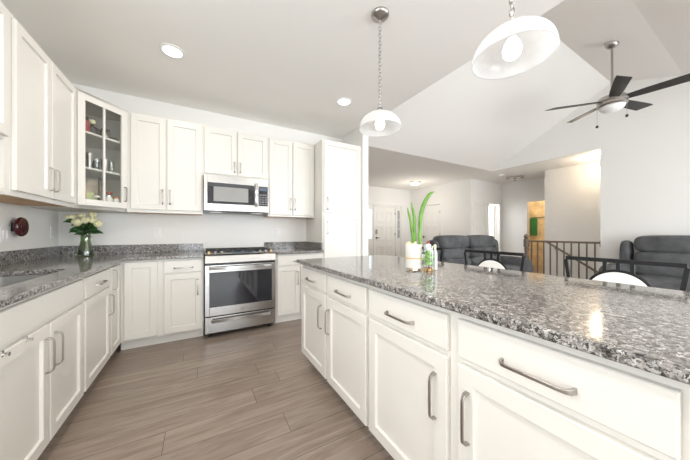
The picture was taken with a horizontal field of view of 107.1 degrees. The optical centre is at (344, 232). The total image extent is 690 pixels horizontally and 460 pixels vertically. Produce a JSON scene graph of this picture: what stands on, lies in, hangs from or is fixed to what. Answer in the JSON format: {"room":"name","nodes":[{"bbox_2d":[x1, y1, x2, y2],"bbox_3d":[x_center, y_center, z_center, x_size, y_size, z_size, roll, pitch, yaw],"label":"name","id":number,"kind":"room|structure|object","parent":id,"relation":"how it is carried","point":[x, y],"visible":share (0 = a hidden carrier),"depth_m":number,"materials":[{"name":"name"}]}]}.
{"room":"kitchen","nodes":[
{"label":"kitchen","id":0,"kind":"room"},
{"bbox_2d":[0,202,58,251],"bbox_3d":[-2.072,-0.216,0.948,0.100,2.743,3.900,0,0,-30],"label":"wall","id":1,"kind":"structure","parent":0,"point":[40,221],"depth_m":2.24,"materials":[{"name":"white paint"}]},
{"bbox_2d":[0,1,9,194],"bbox_3d":[-1.874,-0.751,1.061,0.325,1.068,0.800,0,0,-30],"label":"upper cabinet","id":2,"kind":"object","parent":1,"relation":"attached to","point":[4,12],"visible":1,"depth_m":1.43,"materials":[{"name":"white paint"}]},
{"bbox_2d":[0,227,10,241],"bbox_3d":[-2.569,0.015,1.931,0.010,0.116,0.116,0,0,-30],"label":"light switch","id":3,"kind":"object","parent":1,"relation":"attached to","point":[5,232],"visible":1,"depth_m":1.92,"materials":[{"name":"white plastic"}]},
{"bbox_2d":[11,217,28,235],"bbox_3d":[-2.589,-0.045,2.023,0.066,0.154,0.154,0,0,-30],"label":"disc","id":4,"kind":"object","parent":1,"relation":"attached to","point":[20,226],"visible":1,"depth_m":2.00,"materials":[{"name":"red"}]},
{"bbox_2d":[0,13,75,207],"bbox_3d":[-2.280,-0.751,1.805,0.358,1.068,0.885,0,0,-30],"label":"upper cabinet","id":5,"kind":"object","parent":1,"relation":"attached to","point":[42,139],"visible":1,"depth_m":1.74,"materials":[{"name":"white paint"}]},
{"bbox_2d":[50,226,53,237],"bbox_3d":[-2.921,-0.005,2.547,0.008,0.116,0.072,0,0,-30],"label":"wall outlet","id":6,"kind":"object","parent":1,"relation":"attached to","point":[51,227],"visible":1,"depth_m":2.53,"materials":[{"name":"white plastic"}]},
{"bbox_2d":[20,87,133,213],"bbox_3d":[-2.555,-0.751,2.534,0.628,1.068,0.661,0,0,-30],"label":"upper cabinet","id":7,"kind":"object","parent":1,"relation":"attached to","point":[106,115],"visible":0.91,"depth_m":2.59,"materials":[{"name":"white wood"}]},
{"bbox_2d":[85,115,89,131],"bbox_3d":[-2.419,-1.009,2.360,0.083,0.140,0.083,0,0,-30],"label":"spice jar","id":8,"kind":"object","parent":7,"relation":"on","point":[87,124],"visible":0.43,"depth_m":2.35,"materials":[{"name":"red glass"}]},
{"bbox_2d":[85,152,92,167],"bbox_3d":[-2.410,-0.678,2.404,0.055,0.138,0.054,0,0,-30],"label":"drinking glass","id":9,"kind":"object","parent":7,"relation":"on","point":[89,156],"visible":0.87,"depth_m":2.39,"materials":[{"name":"clear glass"}]},
{"bbox_2d":[87,192,94,199],"bbox_3d":[-2.448,-0.318,2.421,0.050,0.140,0.100,0,0,11],"label":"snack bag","id":10,"kind":"object","parent":7,"relation":"in","point":[89,194],"visible":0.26,"depth_m":2.44,"materials":[{"name":"green plastic"}]},
{"bbox_2d":[89,119,101,135],"bbox_3d":[-2.427,-1.013,2.448,0.133,0.148,0.133,0,0,-30],"label":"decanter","id":11,"kind":"object","parent":7,"relation":"on","point":[92,122],"visible":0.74,"depth_m":2.43,"materials":[{"name":"grey"}]},
{"bbox_2d":[92,161,99,168],"bbox_3d":[-2.459,-0.655,2.516,0.063,0.092,0.062,0,0,-30],"label":"drinking glass","id":12,"kind":"object","parent":7,"relation":"on","point":[95,164],"visible":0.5,"depth_m":2.50,"materials":[{"name":"grey"}]},
{"bbox_2d":[97,178,101,199],"bbox_3d":[-2.417,-0.392,2.524,0.051,0.287,0.051,0,0,-30],"label":"sauce bottle","id":13,"kind":"object","parent":7,"relation":"in","point":[99,185],"visible":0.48,"depth_m":2.50,"materials":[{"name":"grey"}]},
{"bbox_2d":[85,130,119,150],"bbox_3d":[-2.563,-0.929,2.532,0.576,0.018,0.619,0,0,-30],"label":"shelf","id":14,"kind":"object","parent":7,"relation":"attached to","point":[93,142],"depth_m":2.64,"materials":[{"name":"white paint"}]},
{"bbox_2d":[85,166,119,179],"bbox_3d":[-2.563,-0.599,2.532,0.576,0.018,0.619,0,0,-30],"label":"shelf","id":15,"kind":"object","parent":7,"relation":"attached to","point":[90,173],"depth_m":2.59,"materials":[{"name":"white paint"}]},
{"bbox_2d":[100,159,108,170],"bbox_3d":[-2.385,-0.666,2.531,0.067,0.115,0.066,0,0,-30],"label":"drinking glass","id":16,"kind":"object","parent":7,"relation":"on","point":[106,160],"visible":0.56,"depth_m":2.52,"materials":[{"name":"clear glass"}]},
{"bbox_2d":[105,195,112,201],"bbox_3d":[-2.374,-0.311,2.560,0.064,0.126,0.064,0,0,-30],"label":"spice jar","id":17,"kind":"object","parent":7,"relation":"in","point":[107,197],"visible":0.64,"depth_m":2.54,"materials":[{"name":"white plastic"}]},
{"bbox_2d":[0,243,202,265],"bbox_3d":[-1.591,0.191,1.538,1.319,0.100,3.349,0,0,-30],"label":"backsplash","id":18,"kind":"structure","parent":1,"relation":"attached to","point":[14,256],"depth_m":2.77,"materials":[{"name":"stone"}]},
{"bbox_2d":[59,83,341,320],"bbox_3d":[-1.595,-0.216,3.523,3.480,2.743,0.100,0,0,-30],"label":"wall","id":19,"kind":"structure","parent":0,"point":[212,230],"depth_m":3.28,"materials":[{"name":"white paint"}]},
{"bbox_2d":[153,227,160,236],"bbox_3d":[-2.268,-0.005,3.076,0.072,0.116,0.008,0,0,-30],"label":"wall outlet","id":20,"kind":"object","parent":19,"relation":"attached to","point":[156,230],"visible":1,"depth_m":3.07,"materials":[{"name":"white plastic"}]},
{"bbox_2d":[127,111,202,214],"bbox_3d":[-2.060,-0.751,2.976,0.700,1.068,0.358,0,0,-30],"label":"upper cabinet","id":21,"kind":"object","parent":19,"relation":"attached to","point":[165,155],"visible":1,"depth_m":2.83,"materials":[{"name":"white paint"}]},
{"bbox_2d":[203,125,267,179],"bbox_3d":[-1.426,-0.986,3.338,0.760,0.598,0.358,0,0,-30],"label":"upper cabinet","id":22,"kind":"object","parent":19,"relation":"attached to","point":[226,152],"visible":0.96,"depth_m":3.19,"materials":[{"name":"white paint"}]},
{"bbox_2d":[203,174,268,214],"bbox_3d":[-1.410,-0.465,3.310,0.744,0.439,0.432,0,0,-30],"label":"microwave","id":23,"kind":"object","parent":22,"relation":"attached to","point":[221,194],"visible":1,"depth_m":3.15,"materials":[{"name":"silver metal"}]},
{"bbox_2d":[275,228,279,235],"bbox_3d":[-1.004,-0.005,3.797,0.072,0.116,0.008,0,0,-30],"label":"wall outlet","id":24,"kind":"object","parent":19,"relation":"attached to","point":[277,230],"visible":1,"depth_m":3.79,"materials":[{"name":"white plastic"}]},
{"bbox_2d":[263,137,313,217],"bbox_3d":[-0.806,-0.751,3.691,0.667,1.068,0.358,0,0,-30],"label":"upper cabinet","id":25,"kind":"object","parent":19,"relation":"attached to","point":[290,163],"visible":0.99,"depth_m":3.55,"materials":[{"name":"white paint"}]},
{"bbox_2d":[264,241,322,249],"bbox_3d":[-0.739,0.191,3.590,0.643,0.100,0.629,0,0,-30],"label":"backsplash","id":26,"kind":"structure","parent":19,"relation":"attached to","point":[272,245],"depth_m":3.80,"materials":[{"name":"stone"}]},
{"bbox_2d":[37,265,542,459],"bbox_3d":[3.026,1.205,4.000,11.980,0.100,10.550,0,0,-30],"label":"floor","id":27,"kind":"structure","parent":0,"point":[250,393],"depth_m":1.69,"materials":[{"name":"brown wood"}]},
{"bbox_2d":[0,278,83,459],"bbox_3d":[-1.707,0.714,1.090,0.654,0.883,0.985,0,0,-30],"label":"base cabinet","id":28,"kind":"object","parent":27,"relation":"on","point":[42,378],"visible":0.98,"depth_m":1.21,"materials":[{"name":"white paint"}]},
{"bbox_2d":[0,350,10,357],"bbox_3d":[-1.294,0.460,0.966,0.032,0.023,0.016,0,0,-30],"label":"hook","id":29,"kind":"object","parent":28,"relation":"attached to","point":[3,354],"visible":1,"depth_m":0.96,"materials":[{"name":"silver metal"}]},
{"bbox_2d":[21,336,33,341],"bbox_3d":[-1.371,0.460,1.100,0.032,0.023,0.016,0,0,-30],"label":"hook","id":30,"kind":"object","parent":28,"relation":"attached to","point":[25,337],"visible":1,"depth_m":1.10,"materials":[{"name":"silver metal"}]},
{"bbox_2d":[81,268,114,391],"bbox_3d":[-2.091,0.714,1.763,0.654,0.883,0.555,0,0,-30],"label":"base cabinet","id":31,"kind":"object","parent":27,"relation":"on","point":[96,300],"visible":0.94,"depth_m":1.87,"materials":[{"name":"white paint"}]},
{"bbox_2d":[108,263,120,355],"bbox_3d":[-2.316,0.714,2.156,0.654,0.883,0.340,0,0,-30],"label":"base cabinet","id":32,"kind":"object","parent":27,"relation":"on","point":[115,270],"visible":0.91,"depth_m":2.30,"materials":[{"name":"white paint"}]},
{"bbox_2d":[119,259,162,349],"bbox_3d":[-2.161,0.714,2.774,0.335,0.883,0.620,0,0,-30],"label":"base cabinet","id":33,"kind":"object","parent":27,"relation":"on","point":[141,280],"visible":0.83,"depth_m":2.52,"materials":[{"name":"white paint"}]},
{"bbox_2d":[162,258,202,342],"bbox_3d":[-1.845,0.714,2.934,0.372,0.883,0.654,0,0,-30],"label":"base cabinet","id":34,"kind":"object","parent":27,"relation":"on","point":[182,279],"visible":1,"depth_m":2.69,"materials":[{"name":"white paint"}]},
{"bbox_2d":[204,247,275,336],"bbox_3d":[-1.324,0.679,3.185,0.758,0.951,0.704,0,0,-30],"label":"range","id":35,"kind":"object","parent":27,"relation":"on","point":[239,283],"visible":1,"depth_m":2.92,"materials":[{"name":"silver metal"}]},
{"bbox_2d":[204,250,268,254],"bbox_3d":[-1.378,0.244,3.280,0.758,0.021,0.485,0,0,-30],"label":"cooktop","id":36,"kind":"object","parent":35,"relation":"in","point":[211,251],"depth_m":3.14,"materials":[{"name":"silver metal"}]},
{"bbox_2d":[275,253,321,322],"bbox_3d":[-0.726,0.714,3.573,0.640,0.883,0.654,0,0,-30],"label":"base cabinet","id":37,"kind":"object","parent":27,"relation":"on","point":[288,273],"visible":0.55,"depth_m":3.26,"materials":[{"name":"white paint"}]},
{"bbox_2d":[264,241,323,254],"bbox_3d":[-0.730,0.206,3.573,0.643,0.130,0.667,0,0,-30],"label":"countertop","id":38,"kind":"structure","parent":37,"relation":"on","point":[277,247],"depth_m":3.71,"materials":[{"name":"stone"}]},
{"bbox_2d":[306,139,360,257],"bbox_3d":[-0.172,-0.065,3.894,0.636,2.440,0.662,0,0,-30],"label":"pantry cabinet","id":39,"kind":"object","parent":27,"relation":"on","point":[336,222],"visible":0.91,"depth_m":3.64,"materials":[{"name":"white paint"}]},
{"bbox_2d":[302,265,369,426],"bbox_3d":[0.110,0.714,1.954,0.634,0.883,1.025,0,0,-30],"label":"base cabinet","id":40,"kind":"object","parent":27,"relation":"on","point":[335,308],"visible":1,"depth_m":1.65,"materials":[{"name":"white paint"}]},
{"bbox_2d":[422,247,443,261],"bbox_3d":[0.653,0.651,2.543,0.414,1.007,0.482,0,0,-30],"label":"bar stool","id":41,"kind":"object","parent":27,"relation":"on","point":[423,248],"visible":0.04,"depth_m":2.46,"materials":[{"name":"black metal"}]},
{"bbox_2d":[425,235,533,272],"bbox_3d":[2.687,0.604,5.098,2.336,1.103,0.960,0,0,-30],"label":"recliner sofa","id":42,"kind":"object","parent":27,"relation":"on","point":[454,246],"visible":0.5,"depth_m":5.17,"materials":[{"name":"grey fabric"}]},
{"bbox_2d":[433,235,469,248],"bbox_3d":[2.144,0.193,5.143,0.892,0.285,0.350,0,0,-30],"label":"cushion","id":43,"kind":"object","parent":42,"relation":"on","point":[445,241],"depth_m":4.95,"materials":[{"name":"grey fabric"}]},
{"bbox_2d":[440,248,469,258],"bbox_3d":[2.159,0.415,5.117,0.892,0.240,0.310,0,0,-30],"label":"cushion","id":44,"kind":"object","parent":42,"relation":"on","point":[449,253],"depth_m":4.93,"materials":[{"name":"grey fabric"}]},
{"bbox_2d":[467,235,494,246],"bbox_3d":[2.925,0.193,5.589,0.892,0.285,0.350,0,0,-30],"label":"cushion","id":45,"kind":"object","parent":42,"relation":"on","point":[475,240],"depth_m":5.39,"materials":[{"name":"grey fabric"}]},
{"bbox_2d":[467,247,495,256],"bbox_3d":[2.940,0.415,5.562,0.892,0.240,0.310,0,0,-30],"label":"cushion","id":46,"kind":"object","parent":42,"relation":"on","point":[471,248],"depth_m":5.36,"materials":[{"name":"grey fabric"}]},
{"bbox_2d":[464,249,525,271],"bbox_3d":[1.000,0.651,1.934,0.414,1.007,0.482,0,0,-30],"label":"bar stool","id":47,"kind":"object","parent":27,"relation":"on","point":[490,262],"visible":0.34,"depth_m":2.00,"materials":[{"name":"black metal"}]},
{"bbox_2d":[369,286,689,459],"bbox_3d":[0.624,0.714,1.052,0.634,0.883,1.050,0,0,-30],"label":"base cabinet","id":48,"kind":"object","parent":27,"relation":"on","point":[444,384],"visible":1,"depth_m":0.77,"materials":[{"name":"white paint"}]},
{"bbox_2d":[296,255,689,384],"bbox_3d":[0.661,0.256,1.356,0.988,0.030,2.700,0,0,-30],"label":"countertop","id":49,"kind":"structure","parent":48,"relation":"on","point":[644,328],"depth_m":0.87,"materials":[{"name":"stone"}]},
{"bbox_2d":[405,244,421,269],"bbox_3d":[0.445,0.159,1.652,0.105,0.166,0.105,0,0,-30],"label":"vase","id":50,"kind":"object","parent":49,"relation":"on","point":[413,253],"visible":0.91,"depth_m":1.61,"materials":[{"name":"white ceramic"}]},
{"bbox_2d":[407,208,414,244],"bbox_3d":[0.433,0.018,1.656,0.056,0.360,0.019,0,0,-3],"label":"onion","id":51,"kind":"object","parent":50,"relation":"in","point":[409,216],"visible":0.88,"depth_m":1.65,"materials":[{"name":"green plant"}]},
{"bbox_2d":[411,202,416,244],"bbox_3d":[0.450,0.000,1.655,0.041,0.395,0.019,0,0,0],"label":"onion","id":52,"kind":"object","parent":50,"relation":"in","point":[412,207],"visible":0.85,"depth_m":1.65,"materials":[{"name":"green plant"}]},
{"bbox_2d":[418,215,421,244],"bbox_3d":[0.482,0.043,1.642,0.026,0.310,0.020,0,0,-7],"label":"onion","id":53,"kind":"object","parent":50,"relation":"in","point":[420,221],"visible":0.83,"depth_m":1.64,"materials":[{"name":"green plant"}]},
{"bbox_2d":[418,192,433,244],"bbox_3d":[0.526,-0.034,1.654,0.105,0.464,0.027,0,0,-2],"label":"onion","id":54,"kind":"object","parent":50,"relation":"in","point":[429,194],"visible":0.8,"depth_m":1.65,"materials":[{"name":"green plant"}]},
{"bbox_2d":[432,245,436,269],"bbox_3d":[0.580,0.159,1.647,0.030,0.162,0.030,0,0,-30],"label":"condiment bottle","id":55,"kind":"object","parent":49,"relation":"on","point":[434,265],"visible":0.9,"depth_m":1.63,"materials":[{"name":"white plastic"}]},
{"bbox_3d":[0.527,0.163,1.605,0.072,0.156,0.072,0,0,-30],"label":"glass jar","id":56,"kind":"object","parent":49,"relation":"on","visible":0},
{"bbox_2d":[425,242,430,250],"bbox_3d":[0.522,0.086,1.602,0.032,0.058,0.032,0,0,-30],"label":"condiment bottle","id":57,"kind":"object","parent":56,"relation":"in","point":[427,246],"visible":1,"depth_m":1.59,"materials":[{"name":"white plastic"}]},
{"bbox_2d":[523,234,599,278],"bbox_3d":[4.567,0.595,5.455,0.120,1.120,1.349,0,0,-30],"label":"stair railing","id":58,"kind":"object","parent":27,"relation":"on","point":[526,241],"visible":0.55,"depth_m":5.46,"materials":[{"name":"brown wood"}]},
{"bbox_2d":[564,256,689,290],"bbox_3d":[1.350,0.651,1.320,0.414,1.007,0.482,0,0,-30],"label":"bar stool","id":59,"kind":"object","parent":27,"relation":"on","point":[617,275],"visible":0.29,"depth_m":1.39,"materials":[{"name":"black metal"}]},
{"bbox_2d":[598,235,689,291],"bbox_3d":[5.271,0.599,2.984,0.960,1.113,3.236,0,0,-30],"label":"recliner sofa","id":60,"kind":"object","parent":27,"relation":"on","point":[659,248],"visible":0.46,"depth_m":3.92,"materials":[{"name":"grey fabric"}]},
{"bbox_2d":[633,251,689,266],"bbox_3d":[5.067,0.415,3.903,0.310,0.240,0.892,0,0,-30],"label":"cushion","id":61,"kind":"object","parent":60,"relation":"on","point":[659,256],"depth_m":3.92,"materials":[{"name":"grey fabric"}]},
{"bbox_2d":[634,235,689,253],"bbox_3d":[5.093,0.188,3.918,0.350,0.295,0.892,0,0,-30],"label":"cushion","id":62,"kind":"object","parent":60,"relation":"on","point":[652,244],"depth_m":3.93,"materials":[{"name":"grey fabric"}]},
{"bbox_2d":[635,265,689,277],"bbox_3d":[5.045,0.605,3.891,0.300,0.220,0.892,0,0,-30],"label":"lumbar cushion","id":63,"kind":"object","parent":60,"relation":"on","point":[639,269],"depth_m":3.93,"materials":[{"name":"grey fabric"}]},
{"bbox_2d":[637,274,689,291],"bbox_3d":[4.728,0.765,3.710,0.710,0.220,0.892,0,0,-30],"label":"seat cushion","id":64,"kind":"object","parent":60,"relation":"on","point":[665,281],"depth_m":3.60,"materials":[{"name":"grey fabric"}]},
{"bbox_3d":[-1.265,0.714,0.314,0.654,0.883,0.800,0,0,-30],"label":"base cabinet","id":65,"kind":"object","parent":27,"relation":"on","visible":0},
{"bbox_2d":[0,243,203,307],"bbox_3d":[-1.591,0.206,1.539,1.320,0.130,3.350,0,0,-30],"label":"countertop","id":66,"kind":"structure","parent":65,"relation":"on","point":[62,264],"depth_m":2.11,"materials":[{"name":"stone"}]},
{"bbox_2d":[0,274,47,287],"bbox_3d":[-1.806,0.358,1.284,0.405,0.173,0.830,0,0,-30],"label":"sink","id":67,"kind":"object","parent":66,"relation":"in","point":[6,280],"visible":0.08,"depth_m":1.59,"materials":[{"name":"silver metal"}]},
{"bbox_3d":[-2.620,0.099,2.575,0.120,0.282,0.120,0,0,-30],"label":"glass vase","id":68,"kind":"object","parent":66,"relation":"on","visible":0},
{"bbox_2d":[63,214,93,253],"bbox_3d":[-2.662,0.018,2.547,0.141,0.399,0.207,0,0,42],"label":"rose","id":69,"kind":"object","parent":68,"relation":"in","point":[69,217],"visible":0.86,"depth_m":2.48,"materials":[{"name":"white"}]},
{"bbox_2d":[71,213,87,253],"bbox_3d":[-2.642,0.009,2.599,0.163,0.417,0.138,0,0,2],"label":"rose","id":70,"kind":"object","parent":68,"relation":"in","point":[80,215],"visible":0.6,"depth_m":2.56,"materials":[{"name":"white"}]},
{"bbox_2d":[69,219,90,253],"bbox_3d":[-2.635,0.041,2.531,0.146,0.354,0.193,0,0,-30],"label":"rose","id":71,"kind":"object","parent":68,"relation":"in","point":[77,222],"visible":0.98,"depth_m":2.49,"materials":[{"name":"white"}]},
{"bbox_2d":[74,217,97,235],"bbox_3d":[-2.601,0.028,2.582,0.170,0.380,0.157,0,0,-30],"label":"rose","id":72,"kind":"object","parent":68,"relation":"in","point":[92,219],"visible":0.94,"depth_m":2.55,"materials":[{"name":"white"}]},
{"bbox_2d":[79,216,96,253],"bbox_3d":[-2.594,0.029,2.577,0.169,0.376,0.139,0,0,42],"label":"rose","id":73,"kind":"object","parent":68,"relation":"in","point":[85,220],"visible":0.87,"depth_m":2.53,"materials":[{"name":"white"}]},
{"bbox_2d":[80,212,97,253],"bbox_3d":[-2.627,0.002,2.590,0.163,0.430,0.161,0,0,-30],"label":"rose","id":74,"kind":"object","parent":68,"relation":"in","point":[90,214],"visible":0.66,"depth_m":2.59,"materials":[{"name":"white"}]},
{"bbox_2d":[81,220,103,253],"bbox_3d":[-2.563,0.046,2.577,0.181,0.344,0.150,0,0,-30],"label":"rose","id":75,"kind":"object","parent":68,"relation":"in","point":[98,224],"visible":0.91,"depth_m":2.58,"materials":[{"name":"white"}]},
{"bbox_2d":[0,0,689,190],"bbox_3d":[2.939,-2.227,3.950,11.780,1.277,10.550,0,0,-30],"label":"ceiling","id":76,"kind":"structure","parent":0,"point":[282,63],"depth_m":2.58,"materials":[{"name":"white paint"}]},
{"bbox_2d":[159,43,184,58],"bbox_3d":[-1.510,-1.583,2.231,0.190,0.009,0.190,0,0,-30],"label":"recessed light","id":77,"kind":"object","parent":76,"relation":"in","point":[170,50],"visible":1,"depth_m":2.23,"materials":[{"name":"white plastic"}]},
{"bbox_2d":[163,46,181,57],"bbox_3d":[-1.510,-1.582,2.231,0.141,0.005,0.141,0,0,-2],"label":"diffuser","id":78,"kind":"object","parent":77,"relation":"attached to","point":[171,51],"depth_m":2.23,"materials":[{"name":"white plastic"}]},
{"bbox_2d":[336,97,351,105],"bbox_3d":[-0.012,-1.583,3.091,0.190,0.009,0.190,0,0,-30],"label":"recessed light","id":79,"kind":"object","parent":76,"relation":"in","point":[343,101],"visible":1,"depth_m":3.08,"materials":[{"name":"white plastic"}]},
{"bbox_2d":[338,99,349,104],"bbox_3d":[-0.012,-1.582,3.091,0.141,0.005,0.141,0,0,32],"label":"diffuser","id":80,"kind":"object","parent":79,"relation":"attached to","point":[340,101],"depth_m":3.09,"materials":[{"name":"white plastic"}]},
{"bbox_2d":[359,6,401,136],"bbox_3d":[0.255,-1.167,1.855,0.308,0.841,0.308,0,0,12],"label":"pendant lamp","id":81,"kind":"object","parent":76,"relation":"hanging from","point":[380,122],"visible":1,"depth_m":1.85,"materials":[{"name":"silver metal"}]},
{"bbox_2d":[409,181,420,184],"bbox_3d":[2.201,-1.536,8.019,0.340,0.103,0.340,0,0,-30],"label":"flush ceiling light","id":82,"kind":"object","parent":76,"relation":"attached to","point":[411,182],"visible":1,"depth_m":7.92,"materials":[{"name":"white glass"}]},
{"bbox_2d":[506,175,523,180],"bbox_3d":[4.776,-1.516,7.168,0.430,0.145,0.089,0,0,25],"label":"ceiling light","id":83,"kind":"object","parent":76,"relation":"attached to","point":[520,176],"visible":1,"depth_m":7.15,"materials":[{"name":"silver metal"}]},
{"bbox_2d":[471,0,559,79],"bbox_3d":[0.705,-1.159,1.075,0.308,0.858,0.308,0,0,19],"label":"pendant lamp","id":84,"kind":"object","parent":76,"relation":"hanging from","point":[518,45],"visible":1,"depth_m":1.08,"materials":[{"name":"white glass"}]},
{"bbox_2d":[591,155,599,172],"bbox_3d":[5.253,-1.403,5.241,0.280,0.370,0.280,0,0,-30],"label":"light","id":85,"kind":"object","parent":76,"relation":"attached to","point":[596,169],"visible":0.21,"depth_m":5.22,"materials":[{"name":"silver metal"}]},
{"bbox_2d":[342,128,367,255],"bbox_3d":[-0.684,-0.216,5.539,0.100,2.743,4.000,0,0,-30],"label":"wall","id":86,"kind":"structure","parent":0,"point":[356,138],"depth_m":3.81,"materials":[{"name":"white paint"}]},
{"bbox_2d":[368,186,409,256],"bbox_3d":[0.450,-0.216,8.546,4.850,2.743,0.100,0,0,-30],"label":"wall","id":87,"kind":"structure","parent":0,"point":[375,194],"depth_m":9.33,"materials":[{"name":"white paint"}]},
{"bbox_2d":[368,204,372,255],"bbox_3d":[0.813,0.090,8.747,0.360,2.130,0.050,0,0,-30],"label":"window","id":88,"kind":"structure","parent":87,"relation":"in","point":[370,206],"depth_m":8.77,"materials":[{"name":"white glass"}]},
{"bbox_2d":[375,206,394,255],"bbox_3d":[1.427,0.122,9.068,0.945,2.055,0.100,0,0,-30],"label":"door","id":89,"kind":"structure","parent":87,"relation":"in","point":[384,216],"depth_m":9.09,"materials":[{"name":"white paint"}]},
{"bbox_2d":[368,202,402,256],"bbox_3d":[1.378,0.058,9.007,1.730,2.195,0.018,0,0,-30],"label":"trim","id":90,"kind":"structure","parent":87,"relation":"attached to","point":[401,205],"depth_m":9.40,"materials":[{"name":"white paint"}]},
{"bbox_2d":[396,206,400,256],"bbox_3d":[1.951,0.090,9.396,0.220,2.130,0.050,0,0,-30],"label":"window","id":91,"kind":"structure","parent":87,"relation":"in","point":[398,208],"depth_m":9.39,"materials":[{"name":"white glass"}]},
{"bbox_2d":[410,179,471,243],"bbox_3d":[3.127,-0.216,8.605,0.100,2.743,2.450,0,0,-30],"label":"wall","id":92,"kind":"structure","parent":0,"point":[455,197],"depth_m":8.07,"materials":[{"name":"white paint"}]},
{"bbox_2d":[423,205,439,246],"bbox_3d":[2.965,0.117,8.780,0.130,2.065,0.745,0,0,-30],"label":"door","id":93,"kind":"structure","parent":92,"relation":"in","point":[431,214],"depth_m":8.81,"materials":[{"name":"white paint"}]},
{"bbox_2d":[421,202,441,251],"bbox_3d":[2.960,0.072,8.780,0.018,2.165,0.910,0,0,-30],"label":"trim","id":94,"kind":"structure","parent":92,"relation":"attached to","point":[440,203],"depth_m":8.44,"materials":[{"name":"white paint"}]},
{"bbox_2d":[425,179,501,255],"bbox_3d":[4.330,-0.216,9.291,2.670,2.743,2.450,0,0,-30],"label":"wall","id":95,"kind":"structure","parent":0,"point":[485,191],"depth_m":8.02,"materials":[{"name":"white paint"}]},
{"bbox_2d":[475,203,484,234],"bbox_3d":[4.109,0.128,7.802,0.570,2.045,0.058,0,0,-30],"label":"door","id":96,"kind":"structure","parent":95,"relation":"in","point":[479,207],"depth_m":7.79,"materials":[{"name":"white paint"}]},
{"bbox_2d":[474,200,487,234],"bbox_3d":[4.134,0.100,7.758,0.690,2.110,0.018,0,0,-30],"label":"trim","id":97,"kind":"structure","parent":95,"relation":"attached to","point":[474,200],"depth_m":7.91,"materials":[{"name":"white paint"}]},
{"bbox_2d":[489,205,494,237],"bbox_3d":[4.818,0.133,8.624,0.051,2.035,0.560,0,0,-15],"label":"door","id":98,"kind":"structure","parent":95,"relation":"in","point":[491,208],"depth_m":8.39,"materials":[{"name":"white paint"}]},
{"bbox_2d":[488,202,499,251],"bbox_3d":[4.738,0.098,8.103,0.690,2.115,0.018,0,0,-30],"label":"trim","id":99,"kind":"structure","parent":95,"relation":"attached to","point":[488,202],"depth_m":8.20,"materials":[{"name":"white paint"}]},
{"bbox_2d":[502,177,544,256],"bbox_3d":[7.117,-0.216,4.981,0.100,2.743,8.000,0,0,-30],"label":"wall","id":100,"kind":"structure","parent":0,"point":[514,194],"depth_m":7.97,"materials":[{"name":"white paint"}]},
{"bbox_2d":[525,198,544,233],"bbox_3d":[5.664,0.085,7.410,0.018,2.140,0.780,0,0,-30],"label":"trim","id":101,"kind":"structure","parent":100,"relation":"attached to","point":[541,199],"depth_m":7.71,"materials":[{"name":"white paint"}]},
{"bbox_2d":[529,201,544,265],"bbox_3d":[6.444,-0.216,7.877,1.600,2.743,2.100,0,0,-30],"label":"wall","id":102,"kind":"structure","parent":0,"point":[537,208],"depth_m":8.84,"materials":[{"name":"paint"}]},
{"bbox_2d":[530,217,541,235],"bbox_3d":[6.649,-0.216,8.829,0.060,0.642,0.410,0,0,-30],"label":"bath towel","id":103,"kind":"object","parent":102,"relation":"hanging from","point":[533,219],"visible":1,"depth_m":8.87,"materials":[{"name":"green fabric"}]},
{"bbox_2d":[545,161,599,278],"bbox_3d":[6.753,1.083,3.823,0.120,5.343,6.350,0,0,-30],"label":"wall","id":104,"kind":"structure","parent":0,"point":[572,193],"depth_m":6.04,"materials":[{"name":"white paint"}]},
{"bbox_2d":[545,240,597,272],"bbox_3d":[5.578,0.855,5.657,0.103,1.320,1.927,0,0,-30],"label":"stair handrail","id":105,"kind":"object","parent":104,"relation":"attached to","point":[554,246],"visible":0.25,"depth_m":6.04,"materials":[{"name":"brown wood"}]},
{"bbox_2d":[494,75,689,266],"bbox_3d":[5.624,-0.805,3.582,0.120,3.920,7.050,0,0,-30],"label":"wall","id":106,"kind":"structure","parent":0,"point":[645,154],"depth_m":4.44,"materials":[{"name":"white paint"}]},
{"bbox_2d":[540,0,682,81],"bbox_3d":[3.209,-2.665,3.265,4.630,0.400,0.813,0,0,-30],"label":"ceiling","id":107,"kind":"structure","parent":0,"point":[584,26],"depth_m":3.40,"materials":[{"name":"white paint"}]},
{"bbox_2d":[545,41,689,127],"bbox_3d":[3.705,-2.052,3.452,1.412,1.165,1.352,0,0,-30],"label":"ceiling fan","id":108,"kind":"object","parent":107,"relation":"hanging from","point":[617,99],"visible":1,"depth_m":3.40,"materials":[{"name":"brushed nickel"},{"name":"dark wood"},{"name":"frosted glass"}]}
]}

